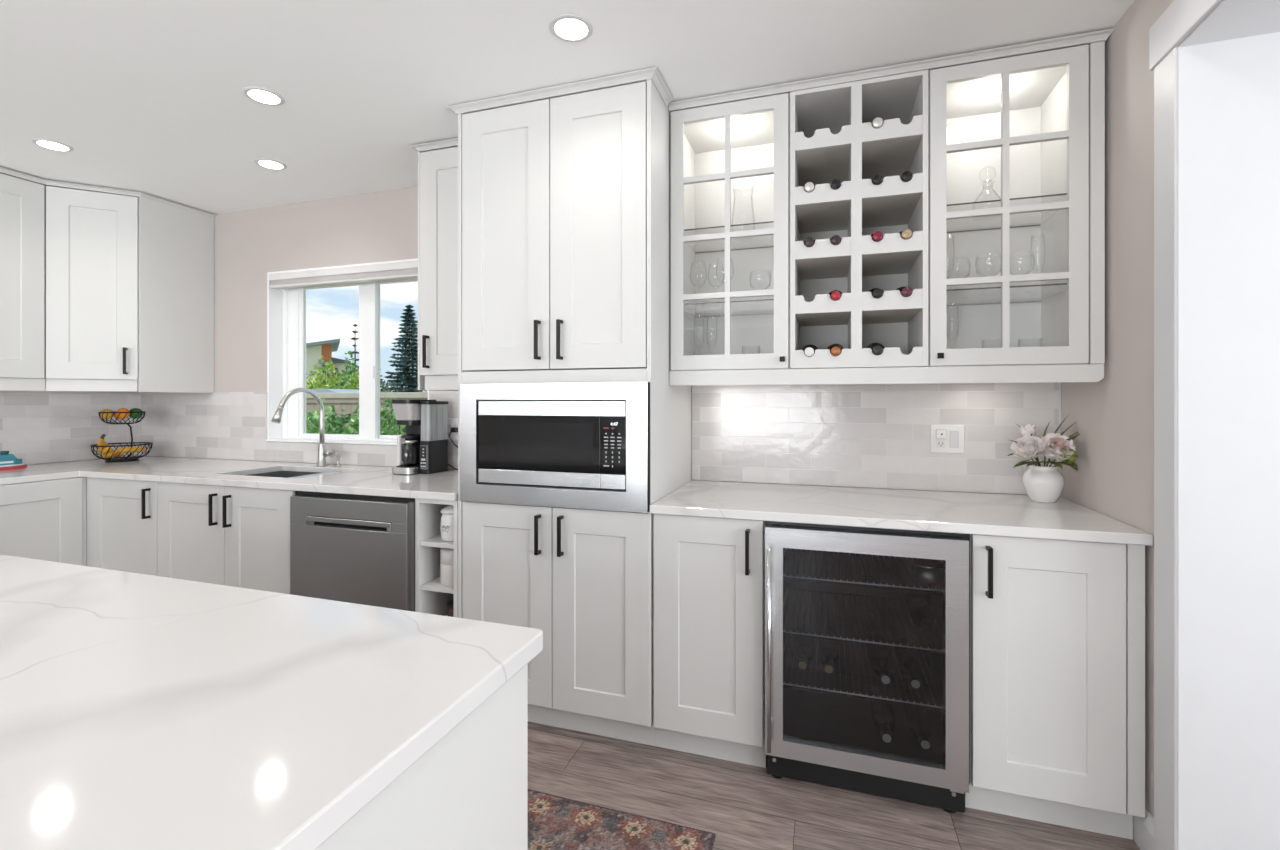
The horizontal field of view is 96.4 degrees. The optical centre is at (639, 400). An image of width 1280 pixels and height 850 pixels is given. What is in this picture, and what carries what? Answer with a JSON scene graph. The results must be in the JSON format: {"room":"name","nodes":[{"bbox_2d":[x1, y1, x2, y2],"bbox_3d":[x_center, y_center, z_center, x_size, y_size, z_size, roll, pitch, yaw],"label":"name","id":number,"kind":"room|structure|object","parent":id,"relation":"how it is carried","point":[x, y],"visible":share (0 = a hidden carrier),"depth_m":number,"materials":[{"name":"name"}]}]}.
{"room":"kitchen","nodes":[
{"label":"kitchen","id":0,"kind":"room"},
{"bbox_2d":[27,381,141,565],"bbox_3d":[-4.299,0.050,1.089,0.150,2.440,5.800,0,0,18],"label":"wall","id":1,"kind":"structure","parent":0,"point":[45,381],"depth_m":3.54,"materials":[{"name":"beige paint"}]},
{"bbox_2d":[0,173,44,390],"bbox_3d":[-3.559,-0.597,2.459,0.402,1.098,1.364,0,0,18],"label":"upper cabinet","id":2,"kind":"object","parent":1,"relation":"attached to","point":[22,202],"visible":1,"depth_m":2.95,"materials":[{"name":"wood"}]},
{"bbox_2d":[0,385,141,463],"bbox_3d":[-3.696,0.139,2.680,0.008,0.458,2.400,0,0,18],"label":"backsplash","id":3,"kind":"structure","parent":1,"relation":"attached to","point":[37,427],"depth_m":3.41,"materials":[{"name":"tile"}]},
{"bbox_2d":[0,0,1133,214],"bbox_3d":[-0.260,-1.230,-0.231,8.650,0.120,6.100,0,0,18],"label":"ceiling","id":4,"kind":"structure","parent":0,"point":[148,97],"depth_m":1.97,"materials":[{"name":"paint"}]},
{"bbox_2d":[31,138,73,151],"bbox_3d":[-2.692,-1.167,2.626,0.136,0.004,0.136,0,0,18],"label":"recessed light","id":5,"kind":"object","parent":4,"relation":"in","point":[45,143],"visible":1,"depth_m":2.62,"materials":[{"name":"white paint"}]},
{"bbox_2d":[243,86,284,105],"bbox_3d":[-1.446,-1.167,2.203,0.136,0.004,0.136,0,0,18],"label":"recessed light","id":6,"kind":"object","parent":4,"relation":"in","point":[261,95],"visible":1,"depth_m":2.20,"materials":[{"name":"white paint"}]},
{"bbox_2d":[254,158,286,169],"bbox_3d":[-1.829,-1.167,2.837,0.136,0.004,0.136,0,0,18],"label":"recessed light","id":7,"kind":"object","parent":4,"relation":"in","point":[263,162],"visible":1,"depth_m":2.83,"materials":[{"name":"white paint"}]},
{"bbox_2d":[549,14,592,41],"bbox_3d":[-0.216,-1.167,1.801,0.136,0.004,0.136,0,0,18],"label":"recessed light","id":8,"kind":"object","parent":4,"relation":"in","point":[566,27],"visible":1,"depth_m":1.79,"materials":[{"name":"white paint"}]},
{"bbox_2d":[142,186,1060,496],"bbox_3d":[0.664,0.050,2.597,8.650,2.440,0.150,0,0,18],"label":"wall","id":9,"kind":"structure","parent":0,"point":[381,226],"depth_m":3.46,"materials":[{"name":"beige paint"}]},
{"bbox_2d":[44,186,213,392],"bbox_3d":[-3.113,-0.606,3.389,0.673,1.119,0.687,0,0,18],"label":"upper cabinet","id":10,"kind":"object","parent":9,"relation":"attached to","point":[129,280],"visible":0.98,"depth_m":3.19,"materials":[{"name":"white wood"}]},
{"bbox_2d":[0,167,216,218],"bbox_3d":[-3.201,-1.153,2.688,0.256,0.018,2.119,0,0,27],"label":"trim","id":11,"kind":"structure","parent":10,"relation":"on","point":[2,170],"depth_m":3.13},
{"bbox_2d":[141,391,457,468],"bbox_3d":[-1.925,0.159,3.359,2.932,0.418,0.008,0,0,18],"label":"backsplash","id":12,"kind":"structure","parent":9,"relation":"attached to","point":[215,425],"depth_m":3.56,"materials":[{"name":"tile"}]},
{"bbox_2d":[266,258,429,445],"bbox_3d":[-1.679,-0.263,3.356,1.176,1.024,0.164,0,0,18],"label":"window","id":13,"kind":"structure","parent":9,"relation":"in","point":[286,308],"depth_m":3.48,"materials":[{"name":"white plastic"}]},
{"bbox_2d":[269,260,417,288],"bbox_3d":[-1.692,-0.720,3.306,1.139,0.085,0.057,0,0,18],"label":"window blind","id":14,"kind":"object","parent":13,"relation":"attached to","point":[408,269],"visible":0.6,"depth_m":3.28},
{"bbox_2d":[418,147,457,390],"bbox_3d":[-0.783,-0.606,2.757,0.390,1.119,0.441,0,0,18],"label":"upper cabinet","id":15,"kind":"object","parent":9,"relation":"attached to","point":[437,169],"visible":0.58,"depth_m":2.61,"materials":[{"name":"white wood"}]},
{"bbox_2d":[411,138,457,151],"bbox_3d":[-0.804,-1.153,2.767,0.375,0.018,0.436,0,0,18],"label":"trim","id":16,"kind":"structure","parent":15,"relation":"attached to","point":[425,147],"depth_m":2.59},
{"bbox_2d":[445,418,457,440],"bbox_3d":[-0.991,0.157,3.044,0.115,0.117,0.009,0,0,18],"label":"outlet plate","id":17,"kind":"object","parent":9,"relation":"attached to","point":[449,422],"visible":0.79,"depth_m":3.05,"materials":[{"name":"white plastic"}]},
{"bbox_2d":[670,93,790,370],"bbox_3d":[0.394,-0.633,2.373,0.464,1.034,0.420,0,0,18],"label":"upper cabinet","id":18,"kind":"object","parent":9,"relation":"attached to","point":[713,148],"visible":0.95,"depth_m":2.45,"materials":[{"name":"white wood"}]},
{"bbox_2d":[790,70,927,368],"bbox_3d":[0.839,-0.630,2.239,0.462,1.024,0.398,0,0,18],"label":"wine rack cabinet","id":19,"kind":"object","parent":9,"relation":"attached to","point":[833,136],"visible":0.98,"depth_m":2.12,"materials":[{"name":"wood"}]},
{"bbox_2d":[801,344,817,356],"bbox_3d":[0.664,-0.176,2.232,0.074,0.074,0.300,0,0,18],"label":"wine bottle","id":20,"kind":"object","parent":19,"relation":"on","point":[809,350],"visible":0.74,"depth_m":2.10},
{"bbox_2d":[795,145,850,186],"bbox_3d":[0.729,-0.931,2.279,0.194,0.016,0.368,0,0,18],"label":"shelf","id":21,"kind":"object","parent":19,"relation":"attached to","point":[816,164],"depth_m":2.23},
{"bbox_2d":[795,201,850,233],"bbox_3d":[0.729,-0.730,2.279,0.194,0.016,0.368,0,0,18],"label":"shelf","id":22,"kind":"object","parent":19,"relation":"attached to","point":[813,217],"depth_m":2.25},
{"bbox_2d":[795,256,850,279],"bbox_3d":[0.729,-0.528,2.279,0.194,0.016,0.368,0,0,18],"label":"shelf","id":23,"kind":"object","parent":19,"relation":"attached to","point":[807,267],"depth_m":2.25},
{"bbox_2d":[795,312,850,325],"bbox_3d":[0.729,-0.327,2.279,0.194,0.016,0.368,0,0,18],"label":"shelf","id":24,"kind":"object","parent":19,"relation":"attached to","point":[802,318],"depth_m":2.24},
{"bbox_2d":[796,367,850,368],"bbox_3d":[0.729,-0.126,2.279,0.194,0.016,0.368,0,0,18],"label":"shelf","id":25,"kind":"object","parent":19,"relation":"attached to","point":[796,367],"depth_m":2.11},
{"bbox_2d":[827,344,843,355],"bbox_3d":[0.752,-0.176,2.204,0.074,0.074,0.300,0,0,18],"label":"wine bottle","id":26,"kind":"object","parent":19,"relation":"on","point":[835,349],"visible":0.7,"depth_m":2.07,"materials":[{"name":"orange glass"}]},
{"bbox_2d":[828,290,842,300],"bbox_3d":[0.752,-0.378,2.204,0.074,0.074,0.300,0,0,18],"label":"wine bottle","id":27,"kind":"object","parent":19,"relation":"on","point":[835,295],"visible":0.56,"depth_m":2.06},
{"bbox_2d":[866,343,884,354],"bbox_3d":[0.885,-0.176,2.160,0.074,0.074,0.300,0,0,18],"label":"wine bottle","id":28,"kind":"object","parent":19,"relation":"on","point":[876,348],"visible":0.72,"depth_m":2.02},
{"bbox_2d":[868,288,883,298],"bbox_3d":[0.885,-0.378,2.160,0.074,0.074,0.300,0,0,18],"label":"wine bottle","id":29,"kind":"object","parent":19,"relation":"on","point":[877,293],"visible":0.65,"depth_m":2.02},
{"bbox_2d":[861,366,920,367],"bbox_3d":[0.949,-0.126,2.207,0.196,0.016,0.368,0,0,18],"label":"shelf","id":30,"kind":"object","parent":19,"relation":"attached to","point":[862,366],"depth_m":2.03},
{"bbox_2d":[862,194,920,227],"bbox_3d":[0.949,-0.730,2.207,0.196,0.016,0.368,0,0,18],"label":"shelf","id":31,"kind":"object","parent":19,"relation":"attached to","point":[878,210],"depth_m":2.17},
{"bbox_2d":[862,309,920,323],"bbox_3d":[0.949,-0.327,2.207,0.196,0.016,0.368,0,0,18],"label":"shelf","id":32,"kind":"object","parent":19,"relation":"attached to","point":[869,316],"depth_m":2.16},
{"bbox_2d":[862,136,921,178],"bbox_3d":[0.949,-0.931,2.207,0.196,0.016,0.368,0,0,18],"label":"compartment","id":33,"kind":"object","parent":19,"relation":"attached to","point":[886,156],"depth_m":2.15,"materials":[{"name":"wood"}]},
{"bbox_2d":[862,251,921,275],"bbox_3d":[0.949,-0.528,2.207,0.196,0.016,0.368,0,0,18],"label":"shelf","id":34,"kind":"object","parent":19,"relation":"attached to","point":[874,263],"depth_m":2.17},
{"bbox_2d":[896,286,911,296],"bbox_3d":[0.974,-0.378,2.131,0.074,0.074,0.300,0,0,18],"label":"wine bottle","id":35,"kind":"object","parent":19,"relation":"on","point":[905,291],"visible":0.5,"depth_m":1.99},
{"bbox_2d":[692,383,1058,493],"bbox_3d":[0.930,0.128,2.426,1.448,0.481,0.008,0,0,18],"label":"backsplash","id":36,"kind":"structure","parent":9,"relation":"attached to","point":[849,435],"depth_m":2.41,"materials":[{"name":"tile"}]},
{"bbox_2d":[931,425,964,452],"bbox_3d":[1.243,0.157,2.314,0.122,0.114,0.009,0,0,18],"label":"outlet plate","id":37,"kind":"object","parent":9,"relation":"attached to","point":[954,442],"visible":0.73,"depth_m":2.31,"materials":[{"name":"white plastic"}]},
{"bbox_2d":[936,429,946,438],"bbox_3d":[1.213,0.137,2.305,0.038,0.038,0.026,0,0,18],"label":"plug adapter","id":38,"kind":"object","parent":37,"relation":"attached to","point":[940,433],"visible":1,"depth_m":2.29,"materials":[{"name":"white plastic"}]},
{"bbox_2d":[949,431,958,447],"bbox_3d":[1.264,0.157,2.304,0.033,0.068,0.002,0,0,18],"label":"rocker switch","id":39,"kind":"object","parent":37,"relation":"attached to","point":[953,435],"depth_m":2.30,"materials":[{"name":"white plastic"}]},
{"bbox_2d":[927,41,1104,366],"bbox_3d":[1.297,-0.633,2.078,0.506,1.034,0.420,0,0,18],"label":"upper cabinet","id":40,"kind":"object","parent":9,"relation":"attached to","point":[1037,119],"visible":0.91,"depth_m":1.98,"materials":[{"name":"white wood"}]},
{"bbox_2d":[669,364,1103,385],"bbox_3d":[0.800,-0.086,2.055,1.432,0.057,0.019,0,0,18],"label":"rail","id":41,"kind":"object","parent":40,"relation":"attached to","point":[1082,372],"visible":1,"depth_m":2.01,"materials":[{"name":"wood"}]},
{"bbox_2d":[668,28,1114,111],"bbox_3d":[0.866,-1.153,2.211,1.462,0.018,0.418,0,0,18],"label":"trim","id":42,"kind":"structure","parent":40,"relation":"on","point":[1098,36],"depth_m":1.99,"materials":[{"name":"wood"}]},
{"bbox_2d":[982,82,1000,92],"bbox_3d":[1.273,-1.130,2.067,0.064,0.004,0.064,0,0,18],"label":"lamp","id":43,"kind":"object","parent":40,"relation":"on","point":[987,87],"depth_m":2.07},
{"bbox_2d":[1059,383,1060,495],"bbox_3d":[1.612,0.127,2.198,0.008,0.483,0.002,0,0,18],"label":"trim","id":44,"kind":"structure","parent":9,"relation":"attached to","point":[1059,383],"depth_m":2.20,"materials":[{"name":"white paint"}]},
{"bbox_2d":[528,722,1139,849],"bbox_3d":[-0.260,1.330,-0.231,8.650,0.120,6.100,0,0,18],"label":"floor","id":45,"kind":"structure","parent":0,"point":[746,807],"depth_m":1.79,"materials":[{"name":"grey wood"}]},
{"bbox_2d":[0,477,85,565],"bbox_3d":[-3.474,0.836,2.278,0.640,0.865,1.732,0,0,18],"label":"base cabinet","id":46,"kind":"object","parent":45,"relation":"on","point":[45,520],"visible":0.44,"depth_m":2.85,"materials":[{"name":"wood"}]},
{"bbox_2d":[0,456,457,500],"bbox_3d":[-2.298,0.385,2.219,2.933,0.030,2.390,0,0,18],"label":"countertop","id":47,"kind":"structure","parent":46,"relation":"on","point":[350,479],"depth_m":2.85,"materials":[{"name":"white stone"}]},
{"bbox_2d":[0,451,26,470],"bbox_3d":[-3.396,0.320,3.001,0.090,0.100,0.275,0,0,18],"label":"boat","id":48,"kind":"object","parent":47,"relation":"on","point":[8,461],"visible":1,"depth_m":3.04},
{"bbox_2d":[90,411,152,461],"bbox_3d":[-3.145,0.220,3.479,0.284,0.300,0.284,0,0,18],"label":"fruit stand","id":49,"kind":"object","parent":47,"relation":"on","point":[128,458],"visible":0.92,"depth_m":3.45,"materials":[{"name":"black metal"}]},
{"bbox_2d":[97,434,124,458],"bbox_3d":[-3.180,0.277,3.418,0.184,0.146,0.105,0,0,18],"label":"banana bunch","id":50,"kind":"object","parent":49,"relation":"in","point":[101,442],"visible":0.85,"depth_m":3.41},
{"bbox_2d":[90,442,152,459],"bbox_3d":[-3.145,0.311,3.479,0.284,0.091,0.284,0,0,18],"label":"basket","id":51,"kind":"object","parent":49,"relation":"on","point":[128,457],"depth_m":3.45,"materials":[{"name":"black metal"}]},
{"bbox_2d":[98,411,145,423],"bbox_3d":[-3.145,0.107,3.479,0.216,0.075,0.216,0,0,18],"label":"basket","id":52,"kind":"object","parent":49,"relation":"on","point":[143,412],"depth_m":3.43,"materials":[{"name":"black metal"}]},
{"bbox_2d":[117,446,145,451],"bbox_3d":[-3.062,0.298,3.466,0.057,0.033,0.156,0,0,18],"label":"banana","id":53,"kind":"object","parent":49,"relation":"in","point":[126,449],"visible":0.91,"depth_m":3.43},
{"bbox_2d":[245,471,338,477],"bbox_3d":[-1.824,0.491,2.974,0.571,0.218,0.396,0,0,18],"label":"sink","id":54,"kind":"object","parent":47,"relation":"in","point":[283,474],"visible":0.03,"depth_m":3.19,"materials":[{"name":"metal"}]},
{"bbox_2d":[271,388,335,465],"bbox_3d":[-1.792,0.151,3.075,0.136,0.437,0.332,0,0,18],"label":"faucet","id":55,"kind":"object","parent":47,"relation":"on","point":[322,453],"visible":0.99,"depth_m":3.19,"materials":[{"name":"silver metal"}]},
{"bbox_2d":[391,400,457,474],"bbox_3d":[-1.053,0.184,2.925,0.336,0.372,0.260,0,0,18],"label":"coffee maker","id":56,"kind":"object","parent":47,"relation":"on","point":[419,416],"visible":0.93,"depth_m":2.88,"materials":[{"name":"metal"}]},
{"bbox_2d":[397,434,419,466],"bbox_3d":[-1.172,0.251,2.888,0.125,0.160,0.108,0,0,-39],"label":"coffee carafe","id":57,"kind":"object","parent":56,"relation":"on","point":[405,438],"visible":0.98,"depth_m":2.85,"materials":[{"name":"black glass"}]},
{"bbox_2d":[440,505,453,540],"bbox_3d":[-0.778,0.504,2.389,0.104,0.150,0.105,0,0,18],"label":"lidded jar","id":58,"kind":"object","parent":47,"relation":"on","point":[447,519],"visible":0.56,"depth_m":2.34,"materials":[{"name":"white ceramic"}]},
{"bbox_2d":[87,477,156,575],"bbox_3d":[-2.552,0.836,3.209,0.542,0.865,0.681,0,0,18],"label":"base cabinet","id":59,"kind":"object","parent":45,"relation":"on","point":[121,514],"visible":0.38,"depth_m":2.92,"materials":[{"name":"white wood"}]},
{"bbox_2d":[157,482,294,593],"bbox_3d":[-1.876,0.836,2.988,0.882,0.865,0.681,0,0,18],"label":"base cabinet","id":60,"kind":"object","parent":45,"relation":"on","point":[221,535],"visible":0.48,"depth_m":2.68,"materials":[{"name":"white wood"}]},
{"bbox_2d":[290,491,414,611],"bbox_3d":[-1.146,0.835,2.730,0.652,0.862,0.622,0,0,18],"label":"dishwasher","id":61,"kind":"object","parent":45,"relation":"on","point":[350,548],"visible":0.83,"depth_m":2.43,"materials":[{"name":"grey metal"}]},
{"bbox_2d":[316,664,527,849],"bbox_3d":[-1.493,0.836,0.824,2.450,0.867,1.039,0,0,18],"label":"kitchen island","id":62,"kind":"object","parent":45,"relation":"on","point":[469,791],"visible":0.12,"depth_m":0.75,"materials":[{"name":"white wood"}]},
{"bbox_2d":[0,554,542,849],"bbox_3d":[-1.517,0.386,0.802,2.518,0.032,1.082,0,0,18],"label":"island countertop","id":63,"kind":"structure","parent":62,"relation":"on","point":[138,711],"depth_m":0.70,"materials":[{"name":"white stone"}]},
{"bbox_2d":[415,498,457,617],"bbox_3d":[-0.727,0.835,2.630,0.203,0.866,0.648,0,0,18],"label":"base cabinet","id":64,"kind":"object","parent":45,"relation":"on","point":[431,597],"visible":0.17,"depth_m":2.37,"materials":[{"name":"wood"}]},
{"bbox_2d":[440,548,453,585],"bbox_3d":[-0.778,0.689,2.390,0.104,0.144,0.104,0,0,18],"label":"canister","id":65,"kind":"object","parent":64,"relation":"on","point":[446,554],"visible":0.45,"depth_m":2.34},
{"bbox_2d":[447,599,453,616],"bbox_3d":[-0.765,0.894,2.407,0.087,0.096,0.087,0,0,18],"label":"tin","id":66,"kind":"object","parent":64,"relation":"on","point":[450,604],"visible":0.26,"depth_m":2.37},
{"bbox_2d":[458,79,691,745],"bbox_3d":[-0.250,0.051,2.457,0.808,2.434,0.681,0,0,18],"label":"tall cabinet","id":67,"kind":"object","parent":45,"relation":"on","point":[564,201],"visible":0.78,"depth_m":2.15,"materials":[{"name":"white wood"}]},
{"bbox_2d":[460,382,649,512],"bbox_3d":[-0.279,0.167,2.333,0.782,0.464,0.399,0,0,18],"label":"microwave oven","id":68,"kind":"object","parent":67,"relation":"in","point":[590,436],"visible":0.99,"depth_m":2.13,"materials":[{"name":"metal"}]},
{"bbox_2d":[447,67,672,114],"bbox_3d":[-0.249,-1.155,2.459,0.868,0.022,0.676,0,0,18],"label":"trim","id":69,"kind":"structure","parent":67,"relation":"attached to","point":[653,74],"depth_m":2.14,"materials":[{"name":"wood"}]},
{"bbox_2d":[528,789,715,849],"bbox_3d":[-0.938,1.265,1.651,2.192,0.008,0.757,0,0,18],"label":"rug","id":70,"kind":"object","parent":45,"relation":"on","point":[554,822],"visible":0.07,"depth_m":1.68,"materials":[{"name":"fabric"}]},
{"bbox_2d":[653,514,765,767],"bbox_3d":[0.322,0.836,2.270,0.395,0.865,0.681,0,0,18],"label":"base cabinet","id":71,"kind":"object","parent":45,"relation":"on","point":[709,572],"visible":0.73,"depth_m":1.98,"materials":[{"name":"white wood"}]},
{"bbox_2d":[650,480,1152,545],"bbox_3d":[0.824,0.385,2.109,1.448,0.030,0.660,0,0,18],"label":"countertop","id":72,"kind":"structure","parent":71,"relation":"on","point":[1009,515],"depth_m":1.92,"materials":[{"name":"white stone"}]},
{"bbox_2d":[1022,464,1064,502],"bbox_3d":[1.476,0.304,2.095,0.127,0.131,0.127,0,0,18],"label":"vase","id":73,"kind":"object","parent":72,"relation":"on","point":[1043,484],"visible":0.92,"depth_m":2.06,"materials":[{"name":"white ceramic"}]},
{"bbox_2d":[1010,435,1045,465],"bbox_3d":[1.407,0.201,2.066,0.117,0.151,0.104,0,0,18],"label":"peony","id":74,"kind":"object","parent":73,"relation":"in","point":[1026,447],"visible":0.98,"depth_m":2.06,"materials":[{"name":"white plant"}]},
{"bbox_2d":[1020,424,1040,465],"bbox_3d":[1.434,0.181,2.092,0.081,0.189,0.053,0,0,18],"label":"bud","id":75,"kind":"object","parent":73,"relation":"in","point":[1027,430],"visible":0.73,"depth_m":2.09,"materials":[{"name":"white plant"}]},
{"bbox_2d":[1014,460,1078,468],"bbox_3d":[1.438,0.245,2.034,0.152,0.064,0.121,0,0,-5],"label":"leaf spray","id":76,"kind":"object","parent":73,"relation":"in","point":[1059,464],"visible":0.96,"depth_m":2.03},
{"bbox_2d":[1040,433,1075,466],"bbox_3d":[1.468,0.197,2.027,0.092,0.159,0.111,0,0,-33],"label":"peony","id":77,"kind":"object","parent":73,"relation":"in","point":[1056,444],"visible":1,"depth_m":2.01,"materials":[{"name":"pink plant"}]},
{"bbox_2d":[1054,448,1076,466],"bbox_3d":[1.485,0.222,2.035,0.053,0.109,0.116,0,0,-32],"label":"hydrangea","id":78,"kind":"object","parent":73,"relation":"in","point":[1072,459],"visible":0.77,"depth_m":2.00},
{"bbox_2d":[765,521,969,812],"bbox_3d":[0.789,0.836,2.069,0.611,0.868,0.676,0,0,18],"label":"wine fridge","id":79,"kind":"object","parent":45,"relation":"on","point":[820,728],"visible":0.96,"depth_m":1.89,"materials":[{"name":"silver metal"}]},
{"bbox_2d":[794,624,814,669],"bbox_3d":[0.621,0.938,2.164,0.074,0.074,0.301,0,0,18],"label":"wine bottle","id":80,"kind":"object","parent":79,"relation":"in","point":[804,648],"visible":0.94,"depth_m":2.11,"materials":[{"name":"black glass"}]},
{"bbox_2d":[818,627,838,673],"bbox_3d":[0.704,0.938,2.136,0.074,0.074,0.301,0,0,18],"label":"wine bottle","id":81,"kind":"object","parent":79,"relation":"in","point":[828,651],"visible":0.97,"depth_m":2.09,"materials":[{"name":"black glass"}]},
{"bbox_2d":[784,630,942,711],"bbox_3d":[0.804,0.985,2.125,0.548,0.021,0.466,0,0,18],"label":"wire shelf","id":82,"kind":"object","parent":79,"relation":"attached to","point":[935,658],"depth_m":1.97,"materials":[{"name":"black metal"}]},
{"bbox_2d":[784,588,942,654],"bbox_3d":[0.804,0.805,2.125,0.548,0.021,0.466,0,0,18],"label":"wire shelf","id":83,"kind":"object","parent":79,"relation":"attached to","point":[937,615],"depth_m":2.03,"materials":[{"name":"black metal"}]},
{"bbox_2d":[784,548,942,594],"bbox_3d":[0.804,0.613,2.125,0.548,0.021,0.466,0,0,18],"label":"wire shelf","id":84,"kind":"object","parent":79,"relation":"attached to","point":[790,576],"depth_m":1.95,"materials":[{"name":"black metal"}]},
{"bbox_2d":[868,634,893,683],"bbox_3d":[0.870,0.938,2.061,0.074,0.074,0.301,0,0,18],"label":"wine bottle","id":85,"kind":"object","parent":79,"relation":"in","point":[882,663],"visible":0.92,"depth_m":2.01,"materials":[{"name":"black glass"}]},
{"bbox_2d":[869,684,894,742],"bbox_3d":[0.854,1.105,2.014,0.074,0.074,0.301,0,0,18],"label":"wine bottle","id":86,"kind":"object","parent":79,"relation":"in","point":[883,718],"visible":0.93,"depth_m":1.97,"materials":[{"name":"black glass"}]},
{"bbox_2d":[894,637,922,688],"bbox_3d":[0.957,0.938,2.033,0.074,0.074,0.301,0,0,18],"label":"wine bottle","id":87,"kind":"object","parent":79,"relation":"in","point":[909,664],"visible":0.95,"depth_m":1.99,"materials":[{"name":"black glass"}]},
{"bbox_2d":[901,689,931,749],"bbox_3d":[0.962,1.105,1.978,0.074,0.074,0.301,0,0,18],"label":"wine bottle","id":88,"kind":"object","parent":79,"relation":"in","point":[918,720],"visible":0.97,"depth_m":1.94,"materials":[{"name":"black glass"}]},
{"bbox_2d":[913,559,942,583],"bbox_3d":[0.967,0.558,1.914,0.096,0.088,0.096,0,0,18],"label":"wine bottle","id":89,"kind":"object","parent":79,"relation":"on","point":[929,571],"visible":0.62,"depth_m":1.88,"materials":[{"name":"glass"}]},
{"bbox_2d":[965,534,1144,839],"bbox_3d":[1.294,0.836,1.952,0.438,0.865,0.681,0,0,18],"label":"base cabinet","id":90,"kind":"object","parent":45,"relation":"on","point":[1057,627],"visible":0.69,"depth_m":1.67,"materials":[{"name":"white wood"}]},
{"bbox_2d":[1061,0,1173,817],"bbox_3d":[0.838,0.050,-0.590,0.250,2.440,5.800,0,0,18],"label":"wall","id":91,"kind":"structure","parent":0,"point":[1113,416],"depth_m":1.71,"materials":[{"name":"beige paint"}]},
{"bbox_2d":[1133,807,1153,849],"bbox_3d":[1.415,1.210,1.603,0.014,0.120,0.129,0,0,18],"label":"baseboard","id":92,"kind":"structure","parent":91,"relation":"attached to","point":[1143,828],"depth_m":1.60,"materials":[{"name":"white paint"}]},
{"bbox_2d":[1154,47,1177,849],"bbox_3d":[1.378,0.188,1.494,0.018,2.165,0.100,0,0,18],"label":"trim","id":93,"kind":"structure","parent":91,"relation":"attached to","point":[1166,71],"depth_m":1.49,"materials":[{"name":"white paint"}]},
{"bbox_2d":[1149,0,1222,70],"bbox_3d":[0.663,-0.954,-0.688,0.022,0.117,4.723,0,0,18],"label":"trim","id":94,"kind":"structure","parent":91,"relation":"attached to","point":[1181,17],"depth_m":1.44,"materials":[{"name":"white paint"}]},
{"bbox_2d":[1177,0,1279,849],"bbox_3d":[0.792,0.187,-0.732,0.274,2.166,4.500,0,0,18],"label":"door frame","id":95,"kind":"structure","parent":91,"relation":"attached to","point":[1229,64],"depth_m":1.41,"materials":[{"name":"white paint"}]},
{"label":"outside","id":96,"kind":"structure","parent":0,"visible":0},
{"bbox_3d":[-7.712,1.770,40.793,80.000,0.100,67.240,0,0,18],"label":"ground","id":97,"kind":"structure","parent":96,"visible":0},
{"bbox_2d":[306,409,336,433],"bbox_3d":[-4.003,0.916,6.976,0.958,1.609,0.955,0,0,18],"label":"shrub","id":98,"kind":"object","parent":97,"relation":"on","point":[311,418],"visible":0.03,"depth_m":7.00,"materials":[{"name":"green plant"}]},
{"bbox_2d":[307,355,348,388],"bbox_3d":[-8.781,0.218,15.925,1.408,3.004,1.395,0,0,-36],"label":"bush","id":99,"kind":"object","parent":97,"relation":"on","point":[323,385],"visible":0.23,"depth_m":15.88,"materials":[{"name":"green plant"}]},
{"bbox_2d":[306,339,350,388],"bbox_3d":[-18.510,-0.540,26.815,8.760,4.520,6.000,0,0,-29],"label":"house","id":100,"kind":"structure","parent":97,"relation":"on","point":[314,350],"depth_m":26.12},
{"bbox_2d":[309,398,356,433],"bbox_3d":[-4.280,0.845,7.822,1.058,1.752,1.091,0,0,18],"label":"shrub","id":101,"kind":"object","parent":97,"relation":"on","point":[339,424],"visible":0.1,"depth_m":7.77,"materials":[{"name":"green plant"}]},
{"bbox_2d":[310,389,358,392],"bbox_3d":[-6.364,0.750,11.916,1.400,1.940,1.100,0,0,18],"label":"garden shed","id":102,"kind":"object","parent":97,"relation":"on","point":[314,390],"visible":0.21,"depth_m":11.36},
{"bbox_2d":[338,351,358,389],"bbox_3d":[-8.649,0.124,17.120,0.809,3.192,0.736,0,0,-32],"label":"columnar shrub","id":103,"kind":"object","parent":97,"relation":"on","point":[353,369],"visible":0.1,"depth_m":17.08,"materials":[{"name":"green plant"}]},
{"bbox_2d":[342,371,382,392],"bbox_3d":[-6.973,0.505,14.132,1.334,2.431,1.278,0,0,18],"label":"bush","id":104,"kind":"object","parent":97,"relation":"on","point":[355,381],"visible":0.05,"depth_m":13.92,"materials":[{"name":"green plant"}]},
{"bbox_2d":[306,392,427,433],"bbox_3d":[-5.250,0.795,10.174,9.700,1.850,0.160,0,0,18],"label":"fence","id":105,"kind":"object","parent":97,"relation":"on","point":[349,402],"visible":0.07,"depth_m":10.08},
{"bbox_2d":[341,404,401,434],"bbox_3d":[-3.088,0.861,6.544,0.837,1.719,0.827,0,0,18],"label":"shrub","id":106,"kind":"object","parent":97,"relation":"on","point":[385,429],"visible":0.02,"depth_m":6.48,"materials":[{"name":"green plant"}]},
{"bbox_2d":[380,379,403,391],"bbox_3d":[-9.350,0.469,21.485,1.669,2.502,1.706,0,0,18],"label":"bush","id":107,"kind":"object","parent":97,"relation":"on","point":[383,384],"visible":0.03,"depth_m":21.34,"materials":[{"name":"green plant"}]},
{"bbox_2d":[380,396,405,434],"bbox_3d":[-3.114,0.820,7.338,1.063,1.801,1.030,0,0,18],"label":"shrub","id":108,"kind":"object","parent":97,"relation":"on","point":[392,417],"visible":0.05,"depth_m":7.11,"materials":[{"name":"green plant"}]},
{"bbox_2d":[384,304,426,391],"bbox_3d":[-7.861,-0.759,19.405,2.350,4.957,2.282,0,0,-29],"label":"spruce tree","id":109,"kind":"object","parent":97,"relation":"on","point":[409,337],"visible":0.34,"depth_m":19.25,"materials":[{"name":"green plant"}]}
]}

